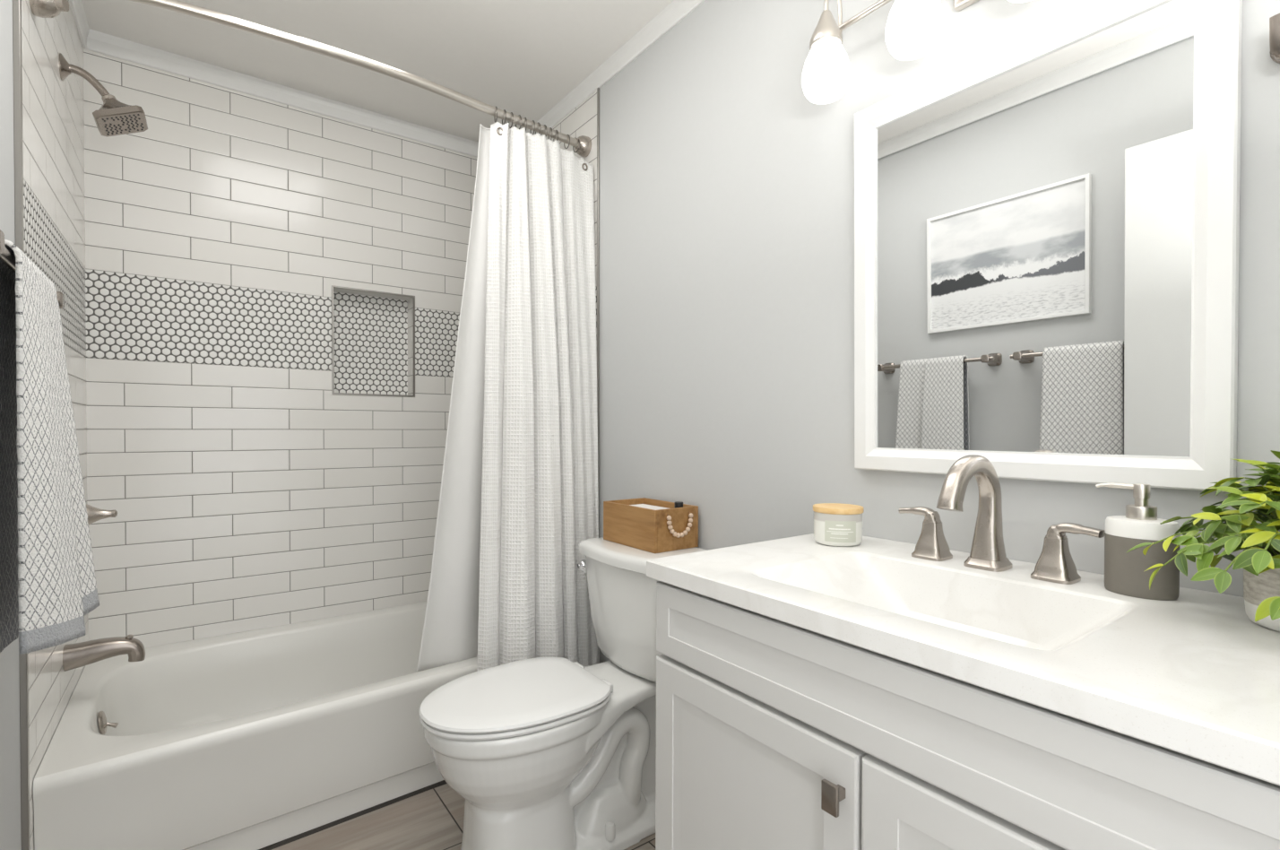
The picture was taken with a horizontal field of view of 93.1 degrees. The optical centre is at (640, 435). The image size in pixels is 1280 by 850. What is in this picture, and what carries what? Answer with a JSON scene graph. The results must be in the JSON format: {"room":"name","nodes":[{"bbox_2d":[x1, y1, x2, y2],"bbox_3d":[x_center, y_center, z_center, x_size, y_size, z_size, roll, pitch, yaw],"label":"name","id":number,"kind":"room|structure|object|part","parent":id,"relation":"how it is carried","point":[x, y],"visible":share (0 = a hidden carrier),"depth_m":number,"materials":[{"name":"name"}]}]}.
{"room":"bathroom","nodes":[
{"label":"bathroom","id":0,"kind":"room"},
{"bbox_2d":[0,0,21,849],"bbox_3d":[-1.017,-0.100,0.788,0.112,2.455,2.996,0,1,-36],"label":"wall","id":1,"kind":"structure","parent":0,"point":[10,744],"depth_m":1.20,"materials":[{"name":"paint"}]},
{"bbox_2d":[12,0,30,849],"bbox_3d":[-1.292,-0.076,1.267,0.011,2.392,0.016,0,1,-36],"label":"trim","id":2,"kind":"structure","parent":1,"relation":"attached to","point":[17,64],"depth_m":1.26,"materials":[{"name":"silver metal"}]},
{"bbox_2d":[0,229,64,309],"bbox_3d":[-1.030,-0.263,0.975,0.091,0.054,0.529,0,1,-36],"label":"towel bar","id":3,"kind":"object","parent":1,"relation":"attached to","point":[6,256],"visible":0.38,"depth_m":0.88,"materials":[{"name":"silver metal"}]},
{"bbox_3d":[-0.889,-0.261,0.784,0.091,0.054,0.056,0,1,-36],"label":"post","id":4,"kind":"part","parent":3,"relation":"part of","materials":[{"name":"silver metal"}]},
{"bbox_2d":[0,239,99,654],"bbox_3d":[-0.990,0.036,0.998,0.122,0.647,0.294,0,1,-36],"label":"towel","id":5,"kind":"object","parent":3,"relation":"hanging from","point":[42,500],"visible":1,"depth_m":0.97,"materials":[{"name":"white fabric"}]},
{"bbox_3d":[-1.170,-0.266,1.165,0.091,0.054,0.056,0,1,-36],"label":"post","id":6,"kind":"part","parent":3,"relation":"part of","materials":[{"name":"silver metal"}]},
{"bbox_2d":[21,0,88,849],"bbox_3d":[-1.574,-0.095,1.647,0.008,2.420,0.931,0,1,-36],"label":"wall tile","id":7,"kind":"structure","parent":1,"relation":"attached to","point":[53,108],"depth_m":1.58,"materials":[{"name":"white tile"}]},
{"bbox_2d":[86,503,117,525],"bbox_3d":[-1.539,0.221,1.702,0.111,0.150,0.150,0,1,-36],"label":"shower valve","id":8,"kind":"object","parent":7,"relation":"attached to","point":[94,514],"visible":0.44,"depth_m":1.70,"materials":[{"name":"silver metal"}]},
{"bbox_2d":[58,52,147,136],"bbox_3d":[-1.508,-0.954,1.711,0.184,0.183,0.117,0,1,-36],"label":"shower","id":9,"kind":"object","parent":7,"relation":"attached to","point":[114,117],"visible":1,"depth_m":1.70,"materials":[{"name":"silver metal"}]},
{"bbox_3d":[-1.542,-0.987,1.694,0.103,0.075,0.020,0,1,-36],"label":"arm","id":10,"kind":"part","parent":9,"relation":"part of","materials":[{"name":"silver metal"}]},
{"bbox_2d":[62,634,145,671],"bbox_3d":[-1.504,0.608,1.708,0.173,0.076,0.062,0,1,-36],"label":"tub spout","id":11,"kind":"object","parent":7,"relation":"attached to","point":[82,653],"visible":1,"depth_m":1.69,"materials":[{"name":"silver metal"}]},
{"bbox_3d":[-1.463,0.575,1.738,0.018,0.011,0.018,0,1,-36],"label":"diverter knob","id":12,"kind":"part","parent":11,"relation":"part of","materials":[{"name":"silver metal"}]},
{"bbox_2d":[69,0,89,48],"bbox_3d":[-0.982,-1.297,0.851,0.017,0.063,2.886,0,1,-36],"label":"trim","id":13,"kind":"structure","parent":1,"relation":"attached to","point":[77,6],"depth_m":1.90,"materials":[{"name":"white paint"}]},
{"bbox_2d":[29,0,591,157],"bbox_3d":[-0.764,-1.041,1.803,1.514,0.175,0.144,0,1,-39],"label":"shower rod","id":14,"kind":"object","parent":1,"relation":"attached to","point":[39,8],"visible":0.99,"depth_m":1.66,"materials":[{"name":"silver metal"}]},
{"bbox_3d":[-1.119,-1.020,1.478,0.536,0.082,0.061,0,1,-29],"label":"rod","id":15,"kind":"part","parent":14,"relation":"part of","materials":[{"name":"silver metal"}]},
{"bbox_3d":[-0.550,-1.072,1.950,0.983,0.069,0.049,-1,1,-44],"label":"rod","id":16,"kind":"part","parent":14,"relation":"part of","materials":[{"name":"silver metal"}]},
{"bbox_2d":[416,123,490,672],"bbox_3d":[-0.606,-0.127,2.024,0.260,1.818,0.094,0,1,-36],"label":"curtain liner","id":17,"kind":"object","parent":14,"relation":"hanging from","point":[451,621],"visible":0.6,"depth_m":2.03,"materials":[{"name":"white plastic"}]},
{"bbox_2d":[476,121,599,671],"bbox_3d":[-0.332,-0.028,2.054,0.509,2.022,0.214,0,1,-36],"label":"shower curtain","id":18,"kind":"object","parent":14,"relation":"hanging from","point":[540,500],"visible":0.87,"depth_m":2.01,"materials":[{"name":"fabric"}]},
{"bbox_2d":[83,48,477,648],"bbox_3d":[-1.302,-0.124,2.549,1.740,2.455,0.200,0,1,-36],"label":"wall","id":19,"kind":"structure","parent":0,"point":[246,494],"depth_m":2.31,"materials":[{"name":"tile"}]},
{"bbox_2d":[84,28,478,157],"bbox_3d":[-1.235,-1.318,2.446,1.500,0.063,0.017,0,1,-36],"label":"trim","id":20,"kind":"structure","parent":19,"relation":"attached to","point":[97,41],"depth_m":2.31,"materials":[{"name":"white paint"}]},
{"bbox_2d":[331,285,415,397],"bbox_3d":[-1.118,-0.390,2.558,0.328,0.441,0.010,0,1,-36],"label":"trim","id":21,"kind":"structure","parent":19,"relation":"attached to","point":[332,286],"depth_m":2.53,"materials":[{"name":"silver metal"}]},
{"bbox_2d":[81,0,673,142],"bbox_3d":[-0.414,-1.383,1.330,1.740,0.100,3.186,0,1,-36],"label":"ceiling","id":22,"kind":"structure","parent":0,"point":[522,57],"depth_m":2.08,"materials":[{"name":"paint"}]},
{"bbox_2d":[271,783,655,849],"bbox_3d":[-0.024,1.179,0.823,1.740,0.100,4.526,0,1,-36],"label":"floor","id":23,"kind":"structure","parent":0,"point":[432,818],"depth_m":1.72,"materials":[{"name":"brown wood"}]},
{"bbox_2d":[33,601,477,849],"bbox_3d":[-0.984,0.926,2.123,1.494,0.368,0.887,0,1,-36],"label":"bathtub","id":24,"kind":"object","parent":23,"relation":"on","point":[270,738],"visible":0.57,"depth_m":1.72,"materials":[{"name":"ceramic"}]},
{"bbox_2d":[98,710,118,735],"bbox_3d":[-1.514,0.813,1.729,0.042,0.068,0.068,0,1,-36],"label":"bathtub overflow drain","id":25,"kind":"object","parent":24,"relation":"attached to","point":[103,723],"visible":0.99,"depth_m":1.71,"materials":[{"name":"silver metal"}]},
{"bbox_3d":[-1.524,0.813,1.722,0.018,0.068,0.068,0,1,-36],"label":"plate","id":26,"kind":"part","parent":25,"relation":"part of","materials":[{"name":"silver metal"}]},
{"bbox_3d":[-1.510,0.823,1.729,0.035,0.023,0.013,0,1,-27],"label":"lever","id":27,"kind":"part","parent":25,"relation":"part of","materials":[{"name":"silver metal"}]},
{"bbox_2d":[418,536,709,849],"bbox_3d":[-0.208,0.723,1.664,0.766,0.790,0.400,0,1,-36],"label":"toilet","id":28,"kind":"object","parent":23,"relation":"on","point":[541,753],"visible":0.91,"depth_m":1.58,"materials":[{"name":"ceramic"}]},
{"bbox_3d":[-0.331,0.683,1.573,0.458,0.013,0.370,0,1,-36],"label":"seat","id":29,"kind":"part","parent":28,"relation":"part of","materials":[{"name":"plastic"}]},
{"bbox_3d":[-0.331,0.664,1.573,0.460,0.017,0.372,0,1,-36],"label":"lid","id":30,"kind":"part","parent":28,"relation":"part of","materials":[{"name":"plastic"}]},
{"bbox_3d":[-0.176,0.401,1.865,0.023,0.036,0.063,0,1,-28],"label":"flush lever","id":31,"kind":"part","parent":28,"relation":"part of","materials":[{"name":"silver metal"}]},
{"bbox_3d":[0.005,0.527,1.818,0.230,0.316,0.382,0,1,-36],"label":"tank","id":32,"kind":"part","parent":28,"relation":"part of","materials":[{"name":"ceramic"}]},
{"bbox_3d":[-0.001,0.347,1.811,0.253,0.041,0.400,0,1,-36],"label":"tank lid","id":33,"kind":"part","parent":28,"relation":"part of","materials":[{"name":"ceramic"}]},
{"bbox_2d":[603,497,698,553],"bbox_3d":[0.033,0.266,1.841,0.162,0.120,0.280,0,1,-36],"label":"wooden box","id":34,"kind":"object","parent":28,"relation":"on","point":[670,529],"visible":1,"depth_m":1.76,"materials":[{"name":"brown wood"}]},
{"bbox_3d":[-0.048,0.264,1.950,0.144,0.120,0.009,0,1,-36],"label":"panel","id":35,"kind":"part","parent":34,"relation":"part of","materials":[{"name":"brown wood"}]},
{"bbox_2d":[629,503,667,510],"bbox_3d":[0.013,0.269,1.869,0.139,0.095,0.188,0,1,-36],"label":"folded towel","id":36,"kind":"object","parent":34,"relation":"in","point":[650,506],"visible":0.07,"depth_m":1.89,"materials":[{"name":"white fabric"}]},
{"bbox_3d":[0.104,0.267,1.744,0.144,0.120,0.009,0,1,-36],"label":"panel","id":37,"kind":"part","parent":34,"relation":"part of","materials":[{"name":"brown wood"}]},
{"bbox_2d":[674,501,683,508],"bbox_3d":[0.115,0.257,1.792,0.040,0.126,0.040,0,1,-36],"label":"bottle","id":38,"kind":"object","parent":34,"relation":"in","point":[677,504],"visible":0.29,"depth_m":1.78,"materials":[{"name":"black plastic"}]},
{"bbox_2d":[655,580,1279,849],"bbox_3d":[0.481,0.699,0.919,0.565,0.862,0.838,0,1,-36],"label":"vanity cabinet","id":39,"kind":"object","parent":23,"relation":"on","point":[772,733],"visible":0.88,"depth_m":0.74,"materials":[{"name":"paint"}]},
{"bbox_3d":[0.158,0.708,0.943,0.019,0.612,0.416,0,1,-36],"label":"door","id":40,"kind":"part","parent":39,"relation":"part of","materials":[{"name":"paint"}]},
{"bbox_3d":[0.250,0.460,0.777,0.028,0.038,0.023,0,1,-36],"label":"handle","id":41,"kind":"part","parent":39,"relation":"part of","materials":[{"name":"silver metal"}]},
{"bbox_2d":[646,533,1279,785],"bbox_3d":[0.493,0.281,0.916,0.546,0.103,0.884,0,1,-36],"label":"countertop","id":42,"kind":"structure","parent":39,"relation":"on","point":[1191,674],"depth_m":0.75,"materials":[{"name":"stone"}]},
{"bbox_2d":[812,502,863,546],"bbox_3d":[0.415,0.185,1.273,0.101,0.078,0.101,0,1,-36],"label":"candle jar","id":43,"kind":"object","parent":42,"relation":"on","point":[838,524],"visible":1,"depth_m":1.23,"materials":[{"name":"white glass"}]},
{"bbox_3d":[0.415,0.152,1.272,0.101,0.011,0.101,0,1,-36],"label":"lid","id":44,"kind":"part","parent":43,"relation":"part of","materials":[{"name":"brown wood"}]},
{"bbox_2d":[898,454,1104,584],"bbox_3d":[0.564,0.130,1.022,0.193,0.196,0.326,0,1,-36],"label":"faucet","id":45,"kind":"object","parent":42,"relation":"on","point":[1055,563],"visible":1,"depth_m":1.03,"materials":[{"name":"silver metal"}]},
{"bbox_3d":[0.533,0.148,1.154,0.027,0.026,0.076,0,1,-36],"label":"lever","id":46,"kind":"part","parent":45,"relation":"part of","materials":[{"name":"silver metal"}]},
{"bbox_3d":[0.547,0.194,1.135,0.060,0.066,0.058,0,1,-36],"label":"handle","id":47,"kind":"part","parent":45,"relation":"part of","materials":[{"name":"silver metal"}]},
{"bbox_3d":[0.556,0.124,1.019,0.178,0.185,0.054,0,1,-36],"label":"spout","id":48,"kind":"part","parent":45,"relation":"part of","materials":[{"name":"silver metal"}]},
{"bbox_3d":[0.608,0.220,1.059,0.066,0.016,0.062,0,1,-36],"label":"spout","id":49,"kind":"part","parent":45,"relation":"part of","materials":[{"name":"silver metal"}]},
{"bbox_3d":[0.667,0.196,0.973,0.060,0.066,0.058,0,1,-36],"label":"handle","id":50,"kind":"part","parent":45,"relation":"part of","materials":[{"name":"silver metal"}]},
{"bbox_3d":[0.681,0.151,0.953,0.027,0.026,0.076,0,1,-36],"label":"lever","id":51,"kind":"part","parent":45,"relation":"part of","materials":[{"name":"silver metal"}]},
{"bbox_2d":[1095,482,1180,600],"bbox_3d":[0.734,0.150,0.889,0.078,0.160,0.083,0,1,-3],"label":"soap dispenser","id":52,"kind":"object","parent":42,"relation":"on","point":[1125,574],"visible":0.94,"depth_m":0.87,"materials":[{"name":"grey ceramic"}]},
{"bbox_2d":[1125,449,1279,631],"bbox_3d":[0.787,0.125,0.722,0.291,0.215,0.327,0,1,-36],"label":"potted plant","id":53,"kind":"object","parent":42,"relation":"on","point":[1259,559],"visible":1,"depth_m":0.73,"materials":[{"name":"green plant"}]},
{"bbox_3d":[0.798,0.187,0.729,0.105,0.090,0.105,0,1,-36],"label":"pot","id":54,"kind":"part","parent":53,"relation":"part of","materials":[{"name":"white ceramic"}]},
{"bbox_3d":[0.407,0.713,0.604,0.019,0.612,0.416,0,1,-36],"label":"door","id":55,"kind":"part","parent":39,"relation":"part of","materials":[{"name":"paint"}]},
{"bbox_2d":[598,0,1279,663],"bbox_3d":[0.291,-0.109,1.750,0.120,2.455,2.996,0,1,-36],"label":"wall","id":56,"kind":"structure","parent":0,"point":[727,193],"depth_m":1.58,"materials":[{"name":"paint"}]},
{"bbox_2d":[542,89,596,341],"bbox_3d":[-0.398,-0.104,2.583,0.004,2.420,0.818,0,1,-36],"label":"wall tile","id":57,"kind":"structure","parent":56,"relation":"attached to","point":[582,120],"depth_m":2.29,"materials":[{"name":"white tile"}]},
{"bbox_2d":[596,87,599,498],"bbox_3d":[-0.156,-0.085,2.251,0.008,2.392,0.008,0,1,-36],"label":"trim","id":58,"kind":"structure","parent":56,"relation":"attached to","point":[598,89],"depth_m":2.24,"materials":[{"name":"white paint"}]},
{"bbox_2d":[525,0,705,135],"bbox_3d":[0.213,-1.305,1.730,0.017,0.063,2.886,0,1,-36],"label":"trim","id":59,"kind":"structure","parent":56,"relation":"attached to","point":[676,11],"depth_m":2.09,"materials":[{"name":"white paint"}]},
{"bbox_2d":[801,0,1031,103],"bbox_3d":[0.603,-0.861,1.087,0.156,0.256,0.703,0,1,-36],"label":"vanity light","id":60,"kind":"object","parent":56,"relation":"attached to","point":[913,28],"visible":1,"depth_m":1.26,"materials":[{"name":"white glass"}]},
{"bbox_3d":[0.403,-0.790,1.314,0.102,0.107,0.102,0,1,-36],"label":"lamp shade","id":61,"kind":"part","parent":60,"relation":"part of","materials":[{"name":"white glass"}]},
{"bbox_3d":[0.423,-0.939,1.327,0.060,0.107,0.010,0,1,-36],"label":"arm","id":62,"kind":"part","parent":60,"relation":"part of","materials":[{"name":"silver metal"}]},
{"bbox_3d":[0.521,-0.788,1.153,0.102,0.107,0.102,0,1,-36],"label":"lamp shade","id":63,"kind":"part","parent":60,"relation":"part of","materials":[{"name":"white glass"}]},
{"bbox_3d":[0.640,-0.786,0.991,0.102,0.107,0.102,0,1,-36],"label":"lamp shade","id":64,"kind":"part","parent":60,"relation":"part of","materials":[{"name":"white glass"}]},
{"bbox_2d":[854,0,1242,492],"bbox_3d":[0.665,-0.316,1.107,0.024,0.785,0.614,-1,1,-36],"label":"wall mirror","id":65,"kind":"object","parent":56,"relation":"attached to","point":[1047,220],"visible":0.96,"depth_m":1.03,"materials":[{"name":"white paint"}]},
{"bbox_2d":[1269,13,1279,63],"bbox_3d":[0.860,-0.525,0.803,0.082,0.065,0.048,0,1,-36],"label":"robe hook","id":66,"kind":"object","parent":56,"relation":"attached to","point":[1274,21],"visible":1,"depth_m":0.79,"materials":[{"name":"silver metal"}]}
]}

